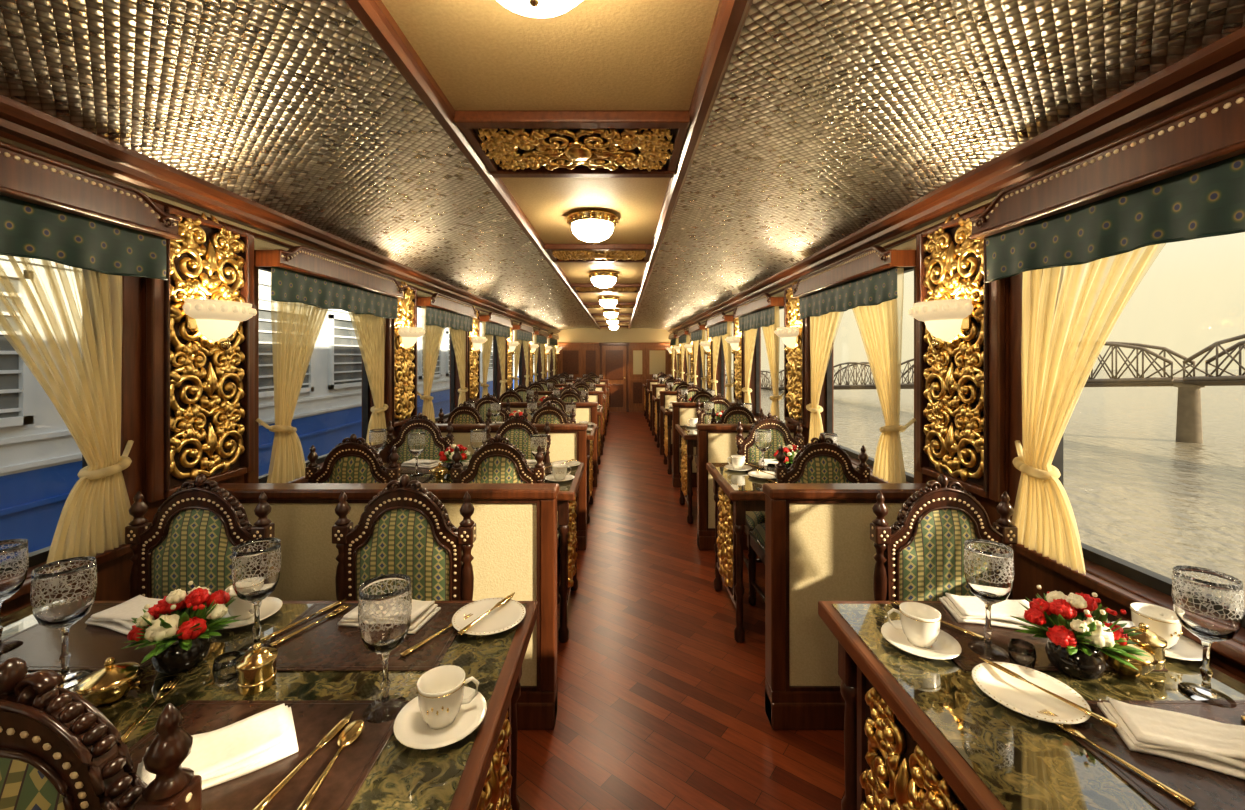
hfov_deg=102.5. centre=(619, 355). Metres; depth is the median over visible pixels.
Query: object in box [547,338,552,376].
window
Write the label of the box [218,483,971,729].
wall
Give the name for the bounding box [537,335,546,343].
valance
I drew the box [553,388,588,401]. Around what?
dining chair
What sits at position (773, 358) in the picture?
sheer curtains
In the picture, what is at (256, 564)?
goblet
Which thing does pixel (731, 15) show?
trim
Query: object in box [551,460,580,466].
plate
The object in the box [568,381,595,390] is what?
dining chair
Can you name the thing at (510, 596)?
knife
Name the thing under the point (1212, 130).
pelmet
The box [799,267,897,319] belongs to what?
valance
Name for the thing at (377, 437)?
goblet
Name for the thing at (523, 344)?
window
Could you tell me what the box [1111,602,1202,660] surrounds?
teacup
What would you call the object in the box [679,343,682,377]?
carved pilaster
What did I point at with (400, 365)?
carved pilaster
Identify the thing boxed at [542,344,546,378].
carved pilaster
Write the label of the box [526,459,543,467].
teacup
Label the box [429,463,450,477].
lidded pot
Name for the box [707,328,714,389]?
carved pilaster
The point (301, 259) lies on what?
pelmet
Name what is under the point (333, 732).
knife
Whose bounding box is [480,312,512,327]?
pelmet
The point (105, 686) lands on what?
lidded pot
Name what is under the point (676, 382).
dining chair
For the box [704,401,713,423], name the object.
goblet
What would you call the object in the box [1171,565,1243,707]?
goblet
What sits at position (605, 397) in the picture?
dining table
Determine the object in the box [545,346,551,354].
sconce
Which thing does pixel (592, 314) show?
ceiling panel
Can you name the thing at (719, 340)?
window
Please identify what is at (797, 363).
carved pilaster
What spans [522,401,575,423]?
dining chair
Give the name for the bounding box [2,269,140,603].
window
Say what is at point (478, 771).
dining table
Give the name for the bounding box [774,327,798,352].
sconce
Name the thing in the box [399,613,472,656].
fork
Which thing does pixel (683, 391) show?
goblet
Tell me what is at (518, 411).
flower arrangement
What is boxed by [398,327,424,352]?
sconce
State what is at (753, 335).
window
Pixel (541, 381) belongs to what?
dining chair
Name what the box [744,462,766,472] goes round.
placemat
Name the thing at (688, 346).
sconce
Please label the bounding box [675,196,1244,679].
wall
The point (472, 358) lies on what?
carved pilaster
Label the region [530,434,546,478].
goblet
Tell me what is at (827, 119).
ceiling
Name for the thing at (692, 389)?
dining chair
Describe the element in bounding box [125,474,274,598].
dining chair
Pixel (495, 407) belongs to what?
goblet
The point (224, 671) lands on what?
tealight holder
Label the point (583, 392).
goblet
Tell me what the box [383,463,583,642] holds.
dining table
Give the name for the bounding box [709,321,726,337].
valance
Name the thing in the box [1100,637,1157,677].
lidded pot
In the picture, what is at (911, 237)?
trim
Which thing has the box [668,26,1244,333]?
trim
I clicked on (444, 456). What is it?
flower arrangement
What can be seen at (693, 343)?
carved pilaster
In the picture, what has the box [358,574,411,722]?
goblet
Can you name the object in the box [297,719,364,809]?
spoon
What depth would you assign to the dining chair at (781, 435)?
3.29 m
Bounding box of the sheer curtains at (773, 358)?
[742,306,783,418]
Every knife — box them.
[253,711,353,809]
[260,598,346,641]
[457,592,514,634]
[888,600,984,639]
[979,657,1117,727]
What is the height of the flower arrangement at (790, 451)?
0.163 m
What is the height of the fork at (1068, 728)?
0.007 m
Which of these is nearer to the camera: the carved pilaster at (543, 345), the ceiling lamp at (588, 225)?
the ceiling lamp at (588, 225)
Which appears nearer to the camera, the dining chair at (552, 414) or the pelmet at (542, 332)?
the dining chair at (552, 414)
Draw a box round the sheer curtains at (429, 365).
[417,346,467,423]
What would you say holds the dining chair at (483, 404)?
on the floor
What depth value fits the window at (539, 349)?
10.27 m
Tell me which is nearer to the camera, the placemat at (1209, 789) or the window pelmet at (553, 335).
the placemat at (1209, 789)
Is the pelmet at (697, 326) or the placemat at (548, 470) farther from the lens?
the pelmet at (697, 326)
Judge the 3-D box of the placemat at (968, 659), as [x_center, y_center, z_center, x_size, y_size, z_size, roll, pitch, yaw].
[0.920,0.648,1.170,0.420,0.003,0.280,0,0,0]
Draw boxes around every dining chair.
[0,657,201,809]
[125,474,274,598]
[305,434,400,482]
[332,474,475,600]
[386,412,453,462]
[438,401,491,423]
[451,434,559,604]
[468,393,510,421]
[484,412,550,461]
[493,388,529,401]
[507,384,538,401]
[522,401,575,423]
[527,381,549,390]
[529,378,554,390]
[531,393,573,421]
[545,374,565,383]
[545,376,562,383]
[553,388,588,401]
[554,384,584,401]
[558,373,571,379]
[568,378,591,390]
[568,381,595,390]
[583,376,599,383]
[589,373,602,379]
[657,374,678,383]
[660,376,682,383]
[665,378,682,390]
[669,381,697,390]
[677,384,708,401]
[684,388,720,401]
[695,393,739,477]
[710,401,763,423]
[735,412,803,596]
[747,434,869,604]
[870,474,1017,600]
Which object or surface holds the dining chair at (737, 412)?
on the floor
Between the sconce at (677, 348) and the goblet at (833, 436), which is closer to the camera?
the goblet at (833, 436)
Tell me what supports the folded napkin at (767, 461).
on the placemat at (747, 463)
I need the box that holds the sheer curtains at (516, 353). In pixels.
[513,351,529,388]
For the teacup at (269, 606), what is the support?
on the dining table at (478, 771)
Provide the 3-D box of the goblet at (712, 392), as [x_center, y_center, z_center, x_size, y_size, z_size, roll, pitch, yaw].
[1.120,0.534,6.145,0.090,0.232,0.090,0,0,0]
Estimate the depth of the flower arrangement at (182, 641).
1.02 m
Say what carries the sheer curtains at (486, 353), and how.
hanging from the pelmet at (493, 317)
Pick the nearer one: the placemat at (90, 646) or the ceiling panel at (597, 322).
the placemat at (90, 646)
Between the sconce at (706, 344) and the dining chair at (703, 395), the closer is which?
the dining chair at (703, 395)
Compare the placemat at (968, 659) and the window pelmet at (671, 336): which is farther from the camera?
the window pelmet at (671, 336)
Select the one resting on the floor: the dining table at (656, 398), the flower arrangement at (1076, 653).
the dining table at (656, 398)
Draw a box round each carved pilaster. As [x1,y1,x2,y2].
[141,202,253,502]
[384,281,416,427]
[464,306,479,401]
[503,320,512,389]
[527,333,532,383]
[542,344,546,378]
[553,345,556,373]
[671,345,673,375]
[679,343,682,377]
[690,333,695,381]
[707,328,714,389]
[733,309,746,402]
[784,281,811,427]
[916,206,1008,501]
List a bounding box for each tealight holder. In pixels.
[212,651,240,686]
[767,464,774,471]
[1007,638,1036,668]
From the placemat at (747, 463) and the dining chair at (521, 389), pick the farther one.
the dining chair at (521, 389)
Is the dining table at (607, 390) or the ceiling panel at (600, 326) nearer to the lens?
the dining table at (607, 390)
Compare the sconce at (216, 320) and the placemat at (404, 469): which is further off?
the placemat at (404, 469)
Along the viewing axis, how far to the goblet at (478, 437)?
2.80 m
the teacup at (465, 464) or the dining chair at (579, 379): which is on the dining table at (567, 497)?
the teacup at (465, 464)
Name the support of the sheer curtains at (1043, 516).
hanging from the pelmet at (1212, 130)
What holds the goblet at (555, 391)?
on the dining table at (599, 411)
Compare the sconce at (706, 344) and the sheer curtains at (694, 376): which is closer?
the sconce at (706, 344)
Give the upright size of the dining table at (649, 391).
0.750 m
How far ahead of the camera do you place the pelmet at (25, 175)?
1.36 m
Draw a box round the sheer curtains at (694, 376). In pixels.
[692,351,706,390]
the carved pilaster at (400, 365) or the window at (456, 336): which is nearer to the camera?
the carved pilaster at (400, 365)
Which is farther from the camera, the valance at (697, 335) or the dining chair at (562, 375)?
the dining chair at (562, 375)
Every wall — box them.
[1,189,551,614]
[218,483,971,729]
[395,424,802,549]
[475,402,739,486]
[534,391,680,454]
[555,384,667,435]
[557,328,670,411]
[566,380,657,422]
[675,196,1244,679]
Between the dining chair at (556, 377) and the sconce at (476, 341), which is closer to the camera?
the sconce at (476, 341)
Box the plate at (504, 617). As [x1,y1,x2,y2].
[452,598,525,635]
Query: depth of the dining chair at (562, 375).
11.04 m
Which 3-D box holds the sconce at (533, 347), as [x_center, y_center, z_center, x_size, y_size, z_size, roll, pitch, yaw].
[-1.498,-0.113,8.840,0.132,0.186,0.294,0,0,0]
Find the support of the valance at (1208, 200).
attached to the pelmet at (1212, 130)
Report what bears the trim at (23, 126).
attached to the wall at (113, 576)
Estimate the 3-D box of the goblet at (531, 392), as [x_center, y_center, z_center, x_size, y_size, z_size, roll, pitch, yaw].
[-1.110,0.534,6.190,0.090,0.232,0.090,0,0,0]
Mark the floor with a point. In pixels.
(660, 706)
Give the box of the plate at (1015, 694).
[971,662,1090,724]
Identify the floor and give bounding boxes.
[517,412,844,809]
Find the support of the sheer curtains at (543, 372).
hanging from the pelmet at (542, 332)
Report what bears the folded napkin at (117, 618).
on the placemat at (90, 646)
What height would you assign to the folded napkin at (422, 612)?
0.033 m
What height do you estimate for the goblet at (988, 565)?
0.232 m
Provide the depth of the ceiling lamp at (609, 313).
7.65 m
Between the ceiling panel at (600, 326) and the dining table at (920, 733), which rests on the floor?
the dining table at (920, 733)
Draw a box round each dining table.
[1,601,537,809]
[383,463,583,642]
[587,424,596,523]
[597,406,602,474]
[603,395,606,446]
[606,389,608,429]
[608,384,610,418]
[643,384,646,418]
[646,389,651,430]
[652,395,659,447]
[660,406,672,474]
[675,424,696,523]
[706,463,769,642]
[818,601,1244,809]
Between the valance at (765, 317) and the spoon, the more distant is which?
the valance at (765, 317)
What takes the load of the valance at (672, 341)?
attached to the window pelmet at (671, 336)
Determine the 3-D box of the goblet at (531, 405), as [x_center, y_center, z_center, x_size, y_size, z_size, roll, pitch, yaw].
[-0.803,0.534,4.566,0.090,0.232,0.090,0,0,0]
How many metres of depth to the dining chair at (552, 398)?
5.03 m
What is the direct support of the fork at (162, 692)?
on the dining table at (478, 771)
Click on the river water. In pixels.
(1139, 495)
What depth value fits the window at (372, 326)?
2.68 m
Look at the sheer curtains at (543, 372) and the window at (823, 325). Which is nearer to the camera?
the window at (823, 325)
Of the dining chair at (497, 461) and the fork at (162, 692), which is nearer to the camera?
the fork at (162, 692)
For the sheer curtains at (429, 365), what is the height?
1.003 m
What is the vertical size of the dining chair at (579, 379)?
1.027 m
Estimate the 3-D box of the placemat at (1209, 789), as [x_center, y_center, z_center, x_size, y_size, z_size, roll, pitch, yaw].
[0.980,0.648,0.800,0.420,0.003,0.280,0,0,0]
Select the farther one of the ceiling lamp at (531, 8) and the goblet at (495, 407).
the goblet at (495, 407)
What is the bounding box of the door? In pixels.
[599,342,629,411]
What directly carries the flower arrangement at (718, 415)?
on the dining table at (687, 435)
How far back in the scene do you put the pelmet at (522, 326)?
7.72 m
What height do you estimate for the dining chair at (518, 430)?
1.027 m
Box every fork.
[121,676,182,741]
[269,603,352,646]
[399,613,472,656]
[1037,709,1196,807]
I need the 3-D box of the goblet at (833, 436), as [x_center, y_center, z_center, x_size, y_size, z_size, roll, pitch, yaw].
[1.120,0.534,2.685,0.090,0.232,0.090,0,0,0]
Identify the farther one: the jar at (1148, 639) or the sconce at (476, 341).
the sconce at (476, 341)
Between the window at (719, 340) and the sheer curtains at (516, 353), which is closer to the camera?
the window at (719, 340)
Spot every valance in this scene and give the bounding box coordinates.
[0,195,167,279]
[271,267,398,318]
[426,306,472,331]
[485,321,509,337]
[517,330,531,341]
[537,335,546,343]
[550,338,557,345]
[670,338,675,345]
[679,335,685,343]
[690,330,701,341]
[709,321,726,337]
[739,306,774,331]
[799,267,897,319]
[985,153,1244,282]
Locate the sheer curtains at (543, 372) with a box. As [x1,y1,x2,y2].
[533,352,545,381]
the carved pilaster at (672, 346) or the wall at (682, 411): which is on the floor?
the wall at (682, 411)
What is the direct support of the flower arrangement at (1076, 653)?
on the placemat at (968, 659)
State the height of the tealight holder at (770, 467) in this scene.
0.048 m
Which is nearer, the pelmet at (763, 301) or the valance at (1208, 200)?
the valance at (1208, 200)
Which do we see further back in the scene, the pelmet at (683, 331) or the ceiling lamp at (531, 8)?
the pelmet at (683, 331)
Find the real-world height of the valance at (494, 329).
0.159 m
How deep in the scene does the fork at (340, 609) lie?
1.19 m
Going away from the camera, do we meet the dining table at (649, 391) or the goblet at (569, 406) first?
the goblet at (569, 406)
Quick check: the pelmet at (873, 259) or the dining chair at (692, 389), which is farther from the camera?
the dining chair at (692, 389)
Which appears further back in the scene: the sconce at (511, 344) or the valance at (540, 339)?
the valance at (540, 339)
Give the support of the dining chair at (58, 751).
on the floor
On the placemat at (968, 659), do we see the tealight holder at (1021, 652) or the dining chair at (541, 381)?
the tealight holder at (1021, 652)
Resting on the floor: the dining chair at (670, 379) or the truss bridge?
the dining chair at (670, 379)
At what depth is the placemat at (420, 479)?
2.64 m
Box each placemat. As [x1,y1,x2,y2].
[0,603,207,670]
[128,700,410,809]
[271,603,468,670]
[384,462,447,473]
[409,477,430,482]
[531,462,551,473]
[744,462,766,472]
[891,603,1167,670]
[1063,700,1244,809]
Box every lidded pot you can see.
[73,657,143,707]
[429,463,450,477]
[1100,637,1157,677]
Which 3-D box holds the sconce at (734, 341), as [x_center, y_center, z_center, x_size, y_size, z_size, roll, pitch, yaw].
[1.198,-0.113,5.380,0.132,0.186,0.294,0,0,0]
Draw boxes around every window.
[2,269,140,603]
[244,267,387,482]
[417,306,463,423]
[476,321,502,401]
[514,330,526,384]
[535,335,541,380]
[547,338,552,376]
[674,338,678,377]
[683,335,689,381]
[696,330,706,389]
[715,321,736,401]
[747,306,789,423]
[812,267,925,482]
[1009,266,1244,665]
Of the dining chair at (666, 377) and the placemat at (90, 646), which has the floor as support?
the dining chair at (666, 377)
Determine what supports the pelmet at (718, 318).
in the wall at (1028, 574)
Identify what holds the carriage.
on the ground
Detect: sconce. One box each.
[182,298,256,350]
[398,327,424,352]
[471,336,486,353]
[508,341,519,353]
[530,344,538,354]
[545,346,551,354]
[674,346,679,354]
[684,344,691,354]
[700,341,709,353]
[725,336,739,353]
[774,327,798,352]
[908,298,972,350]
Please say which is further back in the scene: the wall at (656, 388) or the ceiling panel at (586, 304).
the wall at (656, 388)
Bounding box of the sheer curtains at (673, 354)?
[671,352,678,377]
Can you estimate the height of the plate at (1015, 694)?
0.016 m
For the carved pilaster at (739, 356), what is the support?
attached to the wall at (1028, 574)
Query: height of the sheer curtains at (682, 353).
1.003 m
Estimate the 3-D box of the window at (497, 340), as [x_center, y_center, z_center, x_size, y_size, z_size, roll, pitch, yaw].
[-1.657,0.098,6.245,0.165,1.075,1.250,0,0,0]
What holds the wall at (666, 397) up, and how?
on the floor
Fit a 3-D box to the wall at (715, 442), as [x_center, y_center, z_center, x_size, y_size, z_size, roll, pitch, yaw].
[-0.150,0.950,3.650,2.938,0.900,0.110,0,0,0]
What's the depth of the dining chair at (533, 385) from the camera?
7.57 m
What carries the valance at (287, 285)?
attached to the pelmet at (301, 259)
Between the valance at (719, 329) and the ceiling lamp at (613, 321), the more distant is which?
the ceiling lamp at (613, 321)
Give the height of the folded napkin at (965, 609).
0.033 m
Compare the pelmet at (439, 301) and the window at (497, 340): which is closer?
the pelmet at (439, 301)
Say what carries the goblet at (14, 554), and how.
on the placemat at (90, 646)
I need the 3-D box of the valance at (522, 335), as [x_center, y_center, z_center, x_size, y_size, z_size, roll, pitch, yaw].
[-1.510,-0.321,7.975,0.021,0.159,1.214,0,0,0]
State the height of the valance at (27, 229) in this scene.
0.159 m
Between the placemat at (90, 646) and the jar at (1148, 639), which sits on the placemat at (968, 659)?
the jar at (1148, 639)
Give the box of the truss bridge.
[705,334,1244,442]
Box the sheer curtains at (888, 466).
[806,267,915,482]
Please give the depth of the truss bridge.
67.66 m
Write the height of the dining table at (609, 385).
0.750 m
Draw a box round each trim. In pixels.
[0,94,559,333]
[149,197,549,332]
[344,0,600,328]
[628,0,752,328]
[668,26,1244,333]
[675,202,990,333]
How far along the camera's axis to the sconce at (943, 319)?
1.86 m
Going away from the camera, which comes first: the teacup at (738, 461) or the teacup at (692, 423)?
the teacup at (738, 461)
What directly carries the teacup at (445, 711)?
on the dining table at (478, 771)
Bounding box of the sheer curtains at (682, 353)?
[680,352,689,383]
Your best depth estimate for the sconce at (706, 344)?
7.04 m
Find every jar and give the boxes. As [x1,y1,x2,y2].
[235,643,277,694]
[1122,622,1166,669]
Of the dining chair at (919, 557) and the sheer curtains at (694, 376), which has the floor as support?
the dining chair at (919, 557)
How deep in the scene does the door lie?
12.51 m
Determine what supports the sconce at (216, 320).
attached to the carved pilaster at (197, 397)
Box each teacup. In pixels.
[222,585,282,628]
[393,665,486,749]
[459,451,470,466]
[545,464,573,481]
[579,421,591,430]
[685,418,697,427]
[724,455,751,471]
[881,602,961,659]
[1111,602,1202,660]
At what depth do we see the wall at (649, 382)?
10.52 m
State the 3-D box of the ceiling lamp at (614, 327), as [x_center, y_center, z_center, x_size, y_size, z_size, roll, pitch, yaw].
[-0.140,-0.643,11.195,0.260,0.145,0.260,0,0,0]
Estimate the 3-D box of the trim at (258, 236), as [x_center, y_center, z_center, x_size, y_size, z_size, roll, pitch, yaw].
[-1.607,-0.532,4.675,0.026,0.015,15.850,0,0,0]
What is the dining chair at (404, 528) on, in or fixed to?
on the floor
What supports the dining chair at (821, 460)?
on the floor
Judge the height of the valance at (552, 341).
0.159 m
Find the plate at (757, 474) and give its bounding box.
[748,471,774,478]
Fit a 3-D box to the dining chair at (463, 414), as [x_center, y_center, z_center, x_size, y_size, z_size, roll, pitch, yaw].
[-1.277,0.886,4.338,0.502,1.027,0.476,0,0,1]
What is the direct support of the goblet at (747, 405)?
on the dining table at (687, 435)
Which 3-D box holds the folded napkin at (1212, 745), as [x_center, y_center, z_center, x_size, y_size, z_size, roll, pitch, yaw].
[0.950,0.630,0.829,0.200,0.033,0.129,0,0,24]
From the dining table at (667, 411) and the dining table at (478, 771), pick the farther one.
the dining table at (667, 411)
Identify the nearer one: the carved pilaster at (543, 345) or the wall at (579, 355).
the carved pilaster at (543, 345)
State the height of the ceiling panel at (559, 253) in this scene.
0.050 m
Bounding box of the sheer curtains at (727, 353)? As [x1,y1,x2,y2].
[710,321,732,401]
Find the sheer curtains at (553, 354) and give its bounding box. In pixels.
[547,352,555,376]
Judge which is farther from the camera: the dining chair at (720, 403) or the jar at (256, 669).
the dining chair at (720, 403)
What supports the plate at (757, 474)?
on the dining table at (736, 493)
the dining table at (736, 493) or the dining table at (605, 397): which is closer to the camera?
the dining table at (736, 493)
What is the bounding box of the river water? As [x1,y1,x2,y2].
[705,370,1244,607]
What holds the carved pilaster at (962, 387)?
attached to the wall at (1028, 574)
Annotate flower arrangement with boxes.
[121,581,240,673]
[434,444,471,473]
[509,410,522,418]
[715,411,723,419]
[772,444,800,468]
[1011,585,1149,680]
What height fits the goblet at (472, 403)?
0.232 m
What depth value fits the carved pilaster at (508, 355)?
7.04 m
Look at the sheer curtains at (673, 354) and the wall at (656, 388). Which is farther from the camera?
the sheer curtains at (673, 354)
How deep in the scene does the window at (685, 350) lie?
10.27 m
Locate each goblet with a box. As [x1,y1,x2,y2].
[0,539,28,654]
[30,556,96,687]
[231,538,280,655]
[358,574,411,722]
[369,429,386,452]
[408,431,425,476]
[467,401,474,407]
[470,429,486,450]
[490,402,500,423]
[527,390,533,400]
[527,401,536,418]
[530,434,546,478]
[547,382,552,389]
[553,389,559,397]
[566,403,575,418]
[581,390,587,401]
[681,389,687,399]
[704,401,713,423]
[707,390,714,396]
[742,403,751,412]
[755,429,770,470]
[820,433,837,444]
[963,539,1013,659]
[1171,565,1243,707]
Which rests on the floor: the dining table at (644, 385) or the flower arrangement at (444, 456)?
the dining table at (644, 385)
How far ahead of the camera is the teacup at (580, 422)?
4.35 m
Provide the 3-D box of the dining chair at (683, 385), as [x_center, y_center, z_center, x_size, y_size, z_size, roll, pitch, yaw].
[0.970,0.886,7.798,0.502,1.027,0.476,0,0,0]
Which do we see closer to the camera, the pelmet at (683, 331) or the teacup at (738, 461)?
the teacup at (738, 461)
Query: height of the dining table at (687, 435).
0.750 m
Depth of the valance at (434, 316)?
4.39 m
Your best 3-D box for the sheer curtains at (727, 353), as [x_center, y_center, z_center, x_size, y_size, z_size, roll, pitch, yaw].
[1.264,0.090,6.245,0.102,1.003,1.210,0,0,0]
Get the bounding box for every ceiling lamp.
[497,0,581,17]
[567,209,617,243]
[588,270,618,288]
[598,295,618,308]
[603,309,618,318]
[606,318,618,325]
[608,324,619,329]
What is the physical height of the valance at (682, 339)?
0.159 m
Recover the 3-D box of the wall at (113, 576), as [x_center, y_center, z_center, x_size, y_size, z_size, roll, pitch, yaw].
[-1.680,0.275,4.675,0.120,2.250,15.850,0,0,0]
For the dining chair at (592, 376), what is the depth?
11.03 m
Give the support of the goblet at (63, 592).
on the dining table at (478, 771)
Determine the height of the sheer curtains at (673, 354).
1.003 m
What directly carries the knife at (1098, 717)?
on the plate at (1015, 694)
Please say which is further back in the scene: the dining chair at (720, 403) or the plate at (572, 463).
the dining chair at (720, 403)
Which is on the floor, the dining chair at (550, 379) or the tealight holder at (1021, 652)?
the dining chair at (550, 379)
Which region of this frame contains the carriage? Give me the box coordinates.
[0,255,547,552]
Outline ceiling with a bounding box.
[0,0,1244,330]
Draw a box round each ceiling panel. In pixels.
[544,244,651,262]
[571,283,640,292]
[584,302,634,307]
[591,313,631,316]
[596,321,629,323]
[600,326,627,327]
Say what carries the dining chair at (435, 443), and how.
on the floor
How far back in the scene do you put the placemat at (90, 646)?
1.11 m
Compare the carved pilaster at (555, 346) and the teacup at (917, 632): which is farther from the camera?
the carved pilaster at (555, 346)
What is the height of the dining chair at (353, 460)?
1.027 m
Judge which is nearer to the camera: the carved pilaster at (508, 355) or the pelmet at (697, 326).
the carved pilaster at (508, 355)
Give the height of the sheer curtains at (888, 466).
1.003 m
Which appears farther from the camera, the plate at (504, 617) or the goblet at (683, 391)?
the goblet at (683, 391)
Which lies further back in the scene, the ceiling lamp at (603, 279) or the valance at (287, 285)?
the ceiling lamp at (603, 279)
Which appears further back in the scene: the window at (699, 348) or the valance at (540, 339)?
the valance at (540, 339)
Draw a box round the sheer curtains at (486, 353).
[480,321,506,396]
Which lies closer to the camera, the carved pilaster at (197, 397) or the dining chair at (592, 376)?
the carved pilaster at (197, 397)
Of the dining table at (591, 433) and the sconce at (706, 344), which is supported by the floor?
the dining table at (591, 433)
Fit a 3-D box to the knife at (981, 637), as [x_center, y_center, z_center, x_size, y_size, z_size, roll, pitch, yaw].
[0.767,0.642,1.227,0.018,0.007,0.215,0,0,-34]
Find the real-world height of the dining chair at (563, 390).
1.027 m
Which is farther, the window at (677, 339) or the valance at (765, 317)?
the window at (677, 339)
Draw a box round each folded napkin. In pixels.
[85,595,162,634]
[136,703,297,789]
[338,599,440,633]
[401,458,442,467]
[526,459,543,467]
[758,458,777,465]
[939,593,1039,629]
[1097,697,1244,779]
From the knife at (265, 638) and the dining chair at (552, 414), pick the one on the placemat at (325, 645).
the knife at (265, 638)
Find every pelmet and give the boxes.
[0,141,180,238]
[254,246,404,298]
[417,293,476,317]
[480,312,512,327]
[513,322,534,332]
[533,328,548,336]
[547,333,558,339]
[668,333,678,339]
[677,328,689,336]
[688,322,706,332]
[705,312,732,327]
[734,293,783,317]
[791,246,915,298]
[969,84,1244,238]
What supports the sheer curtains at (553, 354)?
hanging from the window pelmet at (553, 335)
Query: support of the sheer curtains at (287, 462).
hanging from the pelmet at (301, 259)
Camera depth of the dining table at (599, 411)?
6.02 m
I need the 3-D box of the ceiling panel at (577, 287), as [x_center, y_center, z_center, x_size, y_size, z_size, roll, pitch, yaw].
[-0.140,-0.690,5.140,0.690,0.050,0.460,0,0,0]
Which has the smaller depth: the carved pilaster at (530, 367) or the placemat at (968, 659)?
the placemat at (968, 659)
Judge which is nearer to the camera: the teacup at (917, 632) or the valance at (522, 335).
the teacup at (917, 632)
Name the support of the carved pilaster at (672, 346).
attached to the wall at (1028, 574)
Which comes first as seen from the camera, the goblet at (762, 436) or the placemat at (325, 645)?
the placemat at (325, 645)
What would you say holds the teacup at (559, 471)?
on the dining table at (567, 497)
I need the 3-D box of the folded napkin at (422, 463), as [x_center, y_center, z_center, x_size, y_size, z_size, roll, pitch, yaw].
[-1.170,0.630,2.959,0.200,0.033,0.129,0,0,16]
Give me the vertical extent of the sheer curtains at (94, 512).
1.003 m
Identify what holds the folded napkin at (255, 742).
on the placemat at (313, 719)
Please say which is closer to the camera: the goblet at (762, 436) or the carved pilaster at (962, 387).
the carved pilaster at (962, 387)
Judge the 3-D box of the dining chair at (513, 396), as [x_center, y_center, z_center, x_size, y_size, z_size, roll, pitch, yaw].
[-1.284,0.886,6.068,0.502,1.027,0.476,0,0,-1]
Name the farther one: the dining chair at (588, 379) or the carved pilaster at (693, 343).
the dining chair at (588, 379)
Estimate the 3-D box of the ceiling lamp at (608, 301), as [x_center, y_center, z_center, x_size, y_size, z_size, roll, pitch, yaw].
[-0.140,-0.643,6.005,0.260,0.145,0.260,0,0,0]
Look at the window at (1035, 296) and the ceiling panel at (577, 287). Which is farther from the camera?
the ceiling panel at (577, 287)
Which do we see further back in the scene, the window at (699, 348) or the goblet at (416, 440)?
the window at (699, 348)
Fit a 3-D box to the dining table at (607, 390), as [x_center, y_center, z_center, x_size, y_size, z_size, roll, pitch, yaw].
[-0.891,1.025,9.650,1.347,0.750,0.680,0,0,0]
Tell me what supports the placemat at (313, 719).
on the dining table at (478, 771)

